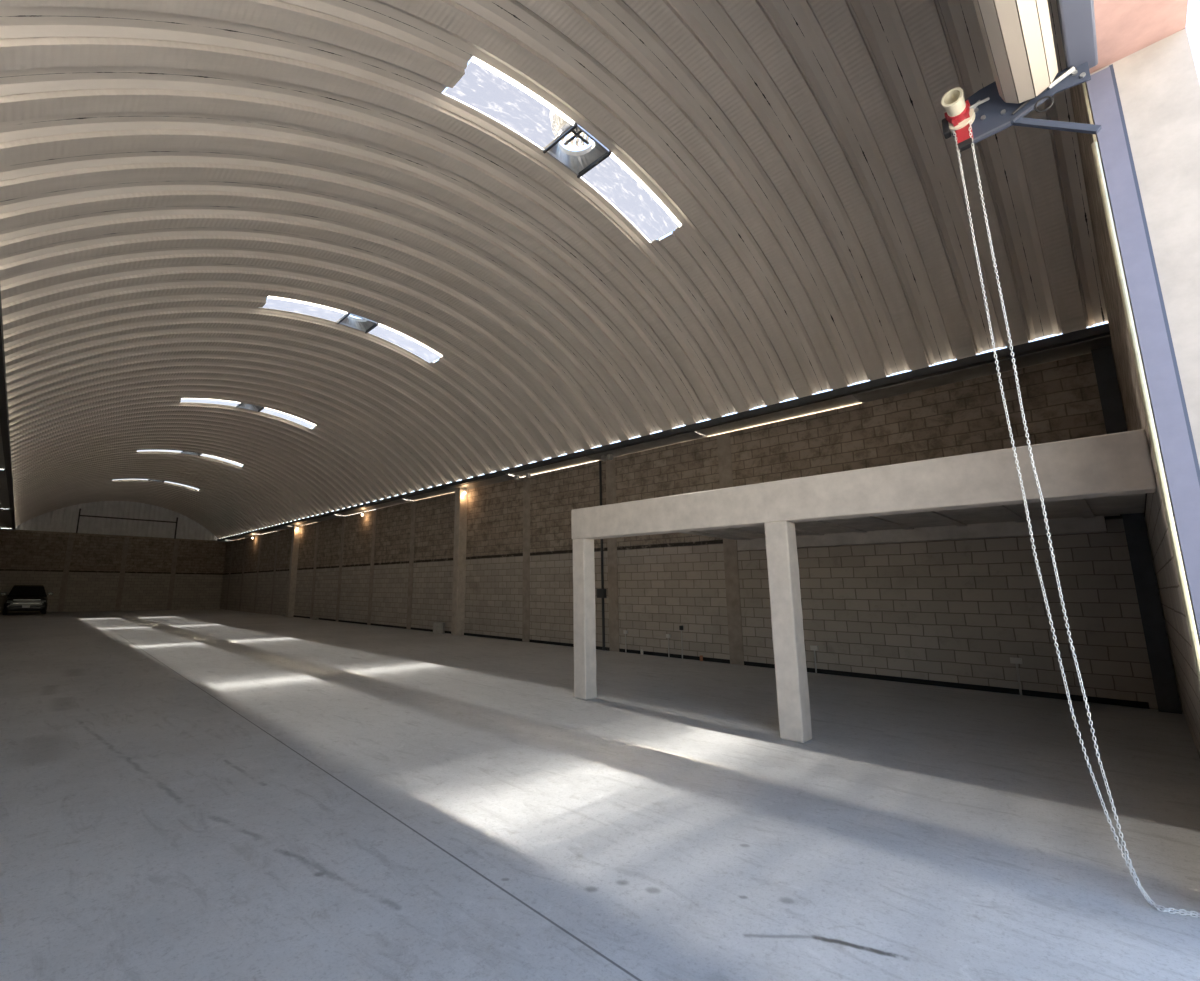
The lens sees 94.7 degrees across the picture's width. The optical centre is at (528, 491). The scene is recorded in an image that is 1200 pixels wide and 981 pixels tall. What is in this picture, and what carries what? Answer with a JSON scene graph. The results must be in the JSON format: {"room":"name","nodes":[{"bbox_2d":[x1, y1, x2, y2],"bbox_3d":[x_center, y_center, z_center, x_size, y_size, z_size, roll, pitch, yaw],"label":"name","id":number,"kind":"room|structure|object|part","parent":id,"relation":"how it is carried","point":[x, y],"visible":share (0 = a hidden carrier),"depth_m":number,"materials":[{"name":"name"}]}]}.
{"room":"empty warehouse","nodes":[
{"label":"empty warehouse","id":0,"kind":"room"},
{"bbox_2d":[0,501,225,612],"bbox_3d":[-29.088,4.478,39.431,13.108,7.955,0.270,9,-14,-42],"label":"wall","id":1,"kind":"structure","parent":0,"point":[101,555],"depth_m":39.05,"materials":[{"name":"brick"}]},
{"bbox_2d":[0,0,1107,538],"bbox_3d":[-12.512,-1.259,22.028,12.014,2.439,49.120,9,-14,-42],"label":"ceiling","id":2,"kind":"structure","parent":0,"point":[169,169],"depth_m":8.38,"materials":[{"name":"grey metal"}]},
{"bbox_2d":[0,288,15,529],"bbox_3d":[-16.923,-0.704,17.838,0.170,0.137,49.000,9,-14,-42],"label":"beam","id":3,"kind":"structure","parent":2,"relation":"attached to","point":[4,416],"depth_m":12.59,"materials":[{"name":"metal"}]},
{"bbox_2d":[112,479,198,489],"bbox_3d":[-21.883,-0.561,32.351,4.327,0.329,0.645,9,-14,-42],"label":"window","id":4,"kind":"structure","parent":2,"relation":"attached to","point":[115,479],"depth_m":32.65,"materials":[{"name":"glass"}]},
{"bbox_3d":[-22.844,-0.707,31.485,1.724,0.285,0.645,9,-14,-42],"label":"pane","id":5,"kind":"part","parent":4,"relation":"part of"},
{"bbox_3d":[-20.960,-0.395,33.178,1.827,0.298,0.645,9,-14,-42],"label":"pane","id":6,"kind":"part","parent":4,"relation":"part of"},
{"bbox_2d":[137,450,242,466],"bbox_3d":[-15.790,-1.704,25.784,4.327,0.329,0.645,9,-14,-42],"label":"window","id":7,"kind":"structure","parent":2,"relation":"attached to","point":[174,451],"depth_m":26.09,"materials":[{"name":"glass"}]},
{"bbox_3d":[-16.751,-1.850,24.918,1.724,0.285,0.645,9,-14,-42],"label":"pane","id":8,"kind":"part","parent":7,"relation":"part of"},
{"bbox_3d":[-14.868,-1.538,26.611,1.827,0.298,0.645,9,-14,-42],"label":"pane","id":9,"kind":"part","parent":7,"relation":"part of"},
{"bbox_2d":[180,398,315,428],"bbox_3d":[-9.698,-2.847,19.218,4.327,0.329,0.645,9,-14,-42],"label":"window","id":10,"kind":"structure","parent":2,"relation":"attached to","point":[289,417],"depth_m":19.39,"materials":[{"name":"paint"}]},
{"bbox_3d":[-10.659,-2.993,18.352,1.724,0.285,0.645,9,-14,-42],"label":"pane","id":11,"kind":"part","parent":10,"relation":"part of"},
{"bbox_3d":[-8.776,-2.681,20.045,1.827,0.298,0.645,9,-14,-42],"label":"pane","id":12,"kind":"part","parent":10,"relation":"part of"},
{"bbox_2d":[240,403,261,409],"bbox_3d":[-9.734,-3.362,19.274,0.800,0.720,0.800,9,-14,-42],"label":"ventilator","id":13,"kind":"object","parent":2,"relation":"on","point":[242,404],"visible":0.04,"depth_m":19.48,"materials":[{"name":"paint"}]},
{"bbox_2d":[259,296,442,362],"bbox_3d":[-4.041,-3.908,13.120,4.327,0.329,0.645,9,-14,-42],"label":"window","id":14,"kind":"structure","parent":2,"relation":"attached to","point":[386,333],"depth_m":12.96,"materials":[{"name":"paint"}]},
{"bbox_3d":[-5.002,-4.054,12.254,1.724,0.285,0.645,9,-14,-42],"label":"pane","id":15,"kind":"part","parent":14,"relation":"part of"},
{"bbox_3d":[-3.119,-3.742,13.947,1.827,0.298,0.645,9,-14,-42],"label":"pane","id":16,"kind":"part","parent":14,"relation":"part of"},
{"bbox_2d":[342,316,374,329],"bbox_3d":[-4.077,-4.423,13.177,0.800,0.720,0.800,9,-14,-42],"label":"ventilator","id":17,"kind":"object","parent":2,"relation":"on","point":[360,323],"visible":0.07,"depth_m":13.39,"materials":[{"name":"paint"}]},
{"bbox_2d":[443,56,681,242],"bbox_3d":[0.746,-4.806,7.961,4.327,0.329,0.645,9,-14,-42],"label":"window","id":18,"kind":"structure","parent":2,"relation":"attached to","point":[482,87],"depth_m":7.55,"materials":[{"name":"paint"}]},
{"bbox_3d":[-0.215,-4.952,7.095,1.724,0.285,0.645,9,-14,-42],"label":"pane","id":19,"kind":"part","parent":18,"relation":"part of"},
{"bbox_3d":[1.668,-4.640,8.788,1.827,0.298,0.645,9,-14,-42],"label":"pane","id":20,"kind":"part","parent":18,"relation":"part of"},
{"bbox_2d":[549,127,605,171],"bbox_3d":[0.710,-5.321,8.017,0.800,0.720,0.800,9,-14,-42],"label":"ventilator","id":21,"kind":"object","parent":2,"relation":"on","point":[578,160],"visible":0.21,"depth_m":8.22,"materials":[{"name":"paint"}]},
{"bbox_2d":[217,323,1109,540],"bbox_3d":[-8.097,0.741,25.776,0.170,0.137,49.000,9,-14,-42],"label":"beam","id":22,"kind":"structure","parent":2,"relation":"attached to","point":[1102,330],"depth_m":11.07,"materials":[{"name":"metal"}]},
{"bbox_2d":[0,609,1199,980],"bbox_3d":[-12.413,5.412,20.869,13.708,0.250,49.730,9,-14,-42],"label":"floor","id":23,"kind":"structure","parent":0,"point":[190,794],"depth_m":3.88,"materials":[{"name":"grey concrete"}]},
{"bbox_2d":[1,585,52,614],"bbox_3d":[-30.996,6.641,33.891,2.340,1.738,4.465,9,-14,-42],"label":"car","id":24,"kind":"object","parent":23,"relation":"on","point":[21,597],"visible":1,"depth_m":32.70,"materials":[{"name":"black paint"}]},
{"bbox_2d":[286,525,300,616],"bbox_3d":[-13.673,4.569,31.900,0.348,5.260,0.320,9,-14,-42],"label":"concrete column","id":25,"kind":"structure","parent":23,"relation":"on","point":[295,533],"depth_m":31.77,"materials":[{"name":"grey concrete"}]},
{"bbox_2d":[433,622,444,633],"bbox_3d":[-3.260,4.958,19.972,0.400,0.400,0.150,-3,-11,19],"label":"concrete block","id":26,"kind":"object","parent":23,"relation":"on","point":[438,627],"visible":1,"depth_m":19.90,"materials":[{"name":"grey concrete"}]},
{"bbox_2d":[451,488,467,635],"bbox_3d":[-2.487,2.470,19.843,0.348,5.260,0.320,9,-14,-42],"label":"concrete column","id":27,"kind":"structure","parent":23,"relation":"on","point":[460,518],"depth_m":19.71,"materials":[{"name":"grey concrete"}]},
{"bbox_2d":[571,429,1156,742],"bbox_3d":[4.748,1.627,8.064,5.448,2.854,6.127,9,-14,-42],"label":"mezzanine","id":28,"kind":"object","parent":23,"relation":"on","point":[1083,481],"visible":0.99,"depth_m":6.22,"materials":[{"name":"concrete"}]},
{"bbox_3d":[0.859,1.917,8.442,0.262,2.385,0.250,9,-14,-42],"label":"post","id":29,"kind":"part","parent":28,"relation":"part of","materials":[{"name":"concrete"}]},
{"bbox_3d":[2.933,1.529,6.209,0.260,2.385,0.267,9,-14,-42],"label":"post","id":30,"kind":"part","parent":28,"relation":"part of","materials":[{"name":"concrete"}]},
{"bbox_2d":[1091,345,1181,713],"bbox_3d":[8.701,0.404,7.885,0.170,5.230,0.210,9,-14,-42],"label":"column","id":31,"kind":"structure","parent":23,"relation":"on","point":[1156,639],"depth_m":7.69,"materials":[{"name":"paint"}]},
{"bbox_2d":[220,348,1182,711],"bbox_3d":[-7.548,3.498,25.668,0.218,5.235,49.600,9,-14,-42],"label":"wall","id":32,"kind":"structure","parent":0,"point":[956,611],"depth_m":11.65,"materials":[{"name":"brick"}]},
{"bbox_2d":[597,461,605,650],"bbox_3d":[2.002,1.684,15.151,0.100,5.200,0.260,9,-14,-42],"label":"drain pipe","id":33,"kind":"object","parent":32,"relation":"attached to","point":[601,593],"visible":0.98,"depth_m":14.98,"materials":[{"name":"black plastic"}]},
{"bbox_2d":[623,630,627,652],"bbox_3d":[2.523,3.873,14.208,0.055,0.565,0.100,9,-14,-42],"label":"outlet box","id":34,"kind":"object","parent":32,"relation":"attached to","point":[625,632],"visible":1,"depth_m":14.21,"materials":[{"name":"grey plastic"}]},
{"bbox_2d":[220,335,1111,541],"bbox_3d":[-7.849,0.839,25.988,0.581,0.380,49.000,9,-14,-42],"label":"beam","id":35,"kind":"structure","parent":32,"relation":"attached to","point":[1083,347],"depth_m":11.40,"materials":[{"name":"metal"}]},
{"bbox_2d":[666,634,670,656],"bbox_3d":[3.393,3.719,13.268,0.055,0.545,0.100,9,-14,-42],"label":"outlet box","id":36,"kind":"object","parent":32,"relation":"attached to","point":[668,636],"visible":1,"depth_m":13.27,"materials":[{"name":"grey plastic"}]},
{"bbox_2d":[679,626,682,658],"bbox_3d":[3.643,3.567,13.018,0.055,0.760,0.080,9,-14,-42],"label":"outlet box","id":37,"kind":"object","parent":32,"relation":"attached to","point":[680,627],"visible":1,"depth_m":13.02,"materials":[{"name":"black plastic"}]},
{"bbox_2d":[293,615,1149,708],"bbox_3d":[-2.465,5.053,19.592,0.025,0.085,32.900,9,-14,-42],"label":"baseboard","id":38,"kind":"structure","parent":32,"relation":"attached to","point":[1119,702],"depth_m":9.95,"materials":[{"name":"black"}]},
{"bbox_2d":[810,645,818,672],"bbox_3d":[5.660,3.304,10.823,0.055,0.525,0.140,9,-14,-42],"label":"outlet box","id":39,"kind":"object","parent":32,"relation":"attached to","point":[812,647],"visible":1,"depth_m":10.82,"materials":[{"name":"grey plastic"}]},
{"bbox_2d":[1010,657,1022,694],"bbox_3d":[7.704,2.901,8.623,0.055,0.565,0.140,9,-14,-42],"label":"outlet box","id":40,"kind":"object","parent":32,"relation":"attached to","point":[1016,661],"visible":1,"depth_m":8.62,"materials":[{"name":"grey plastic"}]},
{"bbox_2d":[1056,0,1199,756],"bbox_3d":[4.150,-1.822,3.617,13.508,8.085,0.400,9,-14,-42],"label":"wall","id":41,"kind":"structure","parent":0,"point":[1146,43],"depth_m":3.22,"materials":[{"name":"paint"}]},
{"bbox_2d":[951,0,1199,684],"bbox_3d":[1.198,-0.679,1.353,5.840,5.020,0.790,9,-14,-42],"label":"roller shutter","id":42,"kind":"object","parent":41,"relation":"attached to","point":[1017,34],"visible":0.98,"depth_m":3.16,"materials":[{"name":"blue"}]},
{"bbox_2d":[941,88,989,151],"bbox_3d":[2.918,-2.503,3.667,0.290,0.305,0.258,9,-14,-42],"label":"chain hoist","id":43,"kind":"object","parent":42,"relation":"attached to","point":[959,112],"visible":1,"depth_m":3.70,"materials":[{"name":"beige plastic"}]},
{"bbox_2d":[941,88,965,116],"bbox_3d":[2.847,-2.588,3.663,0.160,0.115,0.115,9,-14,-42],"label":"pipe","id":44,"kind":"object","parent":43,"relation":"on","point":[954,103],"depth_m":3.64,"materials":[{"name":"beige plastic"}]},
{"bbox_2d":[951,118,1199,917],"bbox_3d":[3.182,-0.256,3.270,0.623,4.869,0.129,-4,-11,25],"label":"chain","id":45,"kind":"object","parent":43,"relation":"hanging from","point":[1130,866],"visible":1,"depth_m":3.24,"materials":[{"name":"silver metal"}]},
{"bbox_3d":[3.310,-2.573,3.409,0.032,0.075,0.131,9,-14,-42],"label":"rod","id":46,"kind":"part","parent":42,"relation":"part of","materials":[{"name":"grey metal"}]},
{"bbox_3d":[-17.357,1.892,16.846,0.218,5.235,49.600,9,-14,-42],"label":"wall","id":47,"kind":"structure","parent":0,"visible":0},
{"bbox_2d":[0,428,12,529],"bbox_3d":[-17.170,-0.754,17.618,0.579,0.242,49.000,9,-14,-42],"label":"gutter","id":48,"kind":"object","parent":47,"relation":"on","point":[5,514],"visible":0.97,"depth_m":22.96,"materials":[{"name":"metal"}]}
]}

